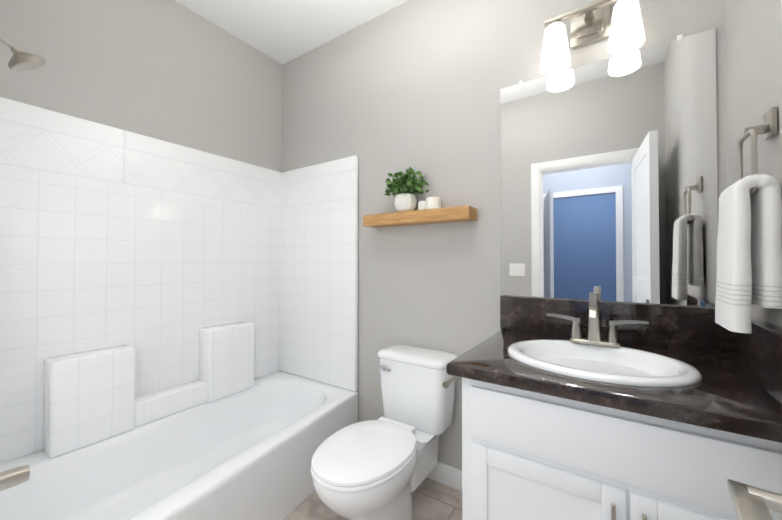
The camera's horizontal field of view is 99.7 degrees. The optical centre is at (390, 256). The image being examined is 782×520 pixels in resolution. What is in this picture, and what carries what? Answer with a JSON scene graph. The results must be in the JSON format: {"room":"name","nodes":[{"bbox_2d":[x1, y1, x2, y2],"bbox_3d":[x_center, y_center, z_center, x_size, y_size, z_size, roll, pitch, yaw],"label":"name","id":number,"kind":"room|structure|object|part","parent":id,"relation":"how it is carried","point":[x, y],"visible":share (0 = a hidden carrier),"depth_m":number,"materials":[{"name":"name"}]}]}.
{"room":"bathroom","nodes":[
{"label":"bathroom","id":0,"kind":"room"},
{"bbox_2d":[0,0,281,171],"bbox_3d":[-1.393,-0.143,1.887,0.120,2.760,1.755,0,-1,34],"label":"wall","id":1,"kind":"structure","parent":0,"point":[173,71],"depth_m":1.85,"materials":[{"name":"grey paint"}]},
{"bbox_2d":[175,0,408,64],"bbox_3d":[-0.270,-1.561,1.228,2.740,0.060,1.875,0,-1,34],"label":"ceiling","id":2,"kind":"structure","parent":0,"point":[282,32],"depth_m":2.11,"materials":[{"name":"white paint"}]},
{"bbox_2d":[283,477,461,519],"bbox_3d":[-1.110,1.233,-0.517,4.400,0.050,5.655,0,-1,34],"label":"floor","id":3,"kind":"structure","parent":0,"point":[433,499],"depth_m":1.63,"materials":[{"name":"tile"}]},
{"bbox_2d":[0,35,357,519],"bbox_3d":[-0.904,0.221,1.629,0.971,2.025,1.631,0,-1,34],"label":"bathtub","id":4,"kind":"object","parent":3,"relation":"on","point":[178,332],"visible":1,"depth_m":1.73,"materials":[{"name":"white plastic"}]},
{"bbox_2d":[0,371,357,519],"bbox_3d":[-0.904,1.049,1.619,0.971,0.370,1.631,0,-1,34],"label":"basin","id":5,"kind":"object","parent":4,"relation":"in","point":[246,453],"depth_m":1.59,"materials":[{"name":"white ceramic"}]},
{"bbox_2d":[311,344,457,519],"bbox_3d":[-0.023,0.867,1.524,0.412,0.731,0.803,0,-1,34],"label":"toilet","id":6,"kind":"object","parent":3,"relation":"on","point":[381,468],"visible":0.98,"depth_m":1.48,"materials":[{"name":"white ceramic"}]},
{"bbox_3d":[-0.105,0.816,1.402,0.380,0.043,0.508,0,-1,34],"label":"seat","id":7,"kind":"part","parent":6,"relation":"part of","materials":[{"name":"white plastic"}]},
{"bbox_3d":[-0.029,0.590,1.743,0.079,0.027,0.029,0,-1,34],"label":"handle","id":8,"kind":"part","parent":6,"relation":"part of","materials":[{"name":"silver metal"}]},
{"bbox_2d":[442,293,781,519],"bbox_3d":[0.683,0.682,1.151,0.855,1.092,0.658,0,-1,34],"label":"bathroom vanity","id":9,"kind":"object","parent":3,"relation":"on","point":[593,408],"visible":0.96,"depth_m":0.95,"materials":[{"name":"white paint"}]},
{"bbox_2d":[546,293,648,347],"bbox_3d":[0.758,0.236,1.234,0.330,0.197,0.152,0,-1,34],"label":"faucet","id":10,"kind":"object","parent":9,"relation":"on","point":[594,340],"depth_m":1.25,"materials":[{"name":"silver metal"}]},
{"bbox_2d":[508,339,701,386],"bbox_3d":[0.680,0.408,1.115,0.544,0.153,0.444,0,-1,34],"label":"sink","id":11,"kind":"object","parent":9,"relation":"in","point":[605,362],"depth_m":1.13,"materials":[{"name":"white ceramic"}]},
{"bbox_2d":[282,0,727,469],"bbox_3d":[0.217,-0.142,1.941,2.740,2.760,0.120,0,-1,34],"label":"wall","id":12,"kind":"structure","parent":0,"point":[416,85],"depth_m":1.86,"materials":[{"name":"grey paint"}]},
{"bbox_2d":[363,205,476,227],"bbox_3d":[0.140,-0.217,1.845,0.660,0.064,0.123,0,-1,34],"label":"shelf","id":13,"kind":"object","parent":12,"relation":"attached to","point":[444,215],"visible":1,"depth_m":1.76,"materials":[{"name":"brown wood"}]},
{"bbox_2d":[384,167,428,211],"bbox_3d":[0.081,-0.380,1.877,0.281,0.260,0.210,0,-1,34],"label":"plant","id":14,"kind":"object","parent":13,"relation":"on","point":[406,200],"visible":0.98,"depth_m":1.84,"materials":[{"name":"green plant"}]},
{"bbox_3d":[0.083,-0.301,1.878,0.128,0.102,0.128,0,-1,34],"label":"pot","id":15,"kind":"part","parent":14,"relation":"part of","materials":[{"name":"white ceramic"}]},
{"bbox_2d":[418,197,440,209],"bbox_3d":[0.206,-0.284,1.794,0.136,0.066,0.080,0,-1,34],"label":"candle","id":16,"kind":"object","parent":13,"relation":"on","point":[432,203],"visible":0.73,"depth_m":1.75,"materials":[{"name":"white wax"}]},
{"bbox_2d":[427,462,461,491],"bbox_3d":[0.179,1.184,1.869,0.930,0.105,0.015,0,-1,34],"label":"baseboard","id":17,"kind":"structure","parent":12,"relation":"attached to","point":[446,475],"depth_m":1.78,"materials":[{"name":"white wood"}]},
{"bbox_2d":[540,0,644,74],"bbox_3d":[0.825,-0.950,1.376,0.370,0.259,0.158,0,-1,34],"label":"sconce","id":18,"kind":"object","parent":12,"relation":"attached to","point":[590,23],"visible":0.98,"depth_m":1.38,"materials":[{"name":"white glass"}]},
{"bbox_2d":[500,28,717,306],"bbox_3d":[0.871,-0.333,1.427,0.782,1.039,0.010,0,-1,34],"label":"mirror","id":19,"kind":"object","parent":12,"relation":"attached to","point":[608,180],"visible":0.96,"depth_m":1.38,"materials":[{"name":"clear glass"}]},
{"bbox_2d":[725,0,781,330],"bbox_3d":[0.787,-0.161,0.435,0.120,2.760,1.755,0,-1,34],"label":"wall","id":20,"kind":"structure","parent":0,"point":[753,62],"depth_m":0.97,"materials":[{"name":"grey paint"}]},
{"bbox_2d":[715,107,781,332],"bbox_3d":[0.947,-0.095,0.877,0.102,0.570,0.182,0,-1,34],"label":"towel ring","id":21,"kind":"object","parent":20,"relation":"attached to","point":[749,255],"visible":1,"depth_m":0.83,"materials":[{"name":"white fabric"}]},
{"bbox_3d":[0.115,0.188,-0.108,0.012,2.050,0.126,0,-1,34],"label":"door frame","id":22,"kind":"structure","parent":0,"visible":0},
{"bbox_3d":[0.372,0.193,0.195,0.045,2.022,0.660,-1,-1,39],"label":"door","id":23,"kind":"structure","parent":22,"relation":"attached to","visible":0},
{"bbox_2d":[727,479,781,519],"bbox_3d":[0.509,0.329,0.364,0.181,0.150,0.158,-1,-1,39],"label":"door handle","id":24,"kind":"object","parent":23,"relation":"attached to","point":[749,502],"depth_m":0.42,"materials":[{"name":"silver metal"}]}
]}

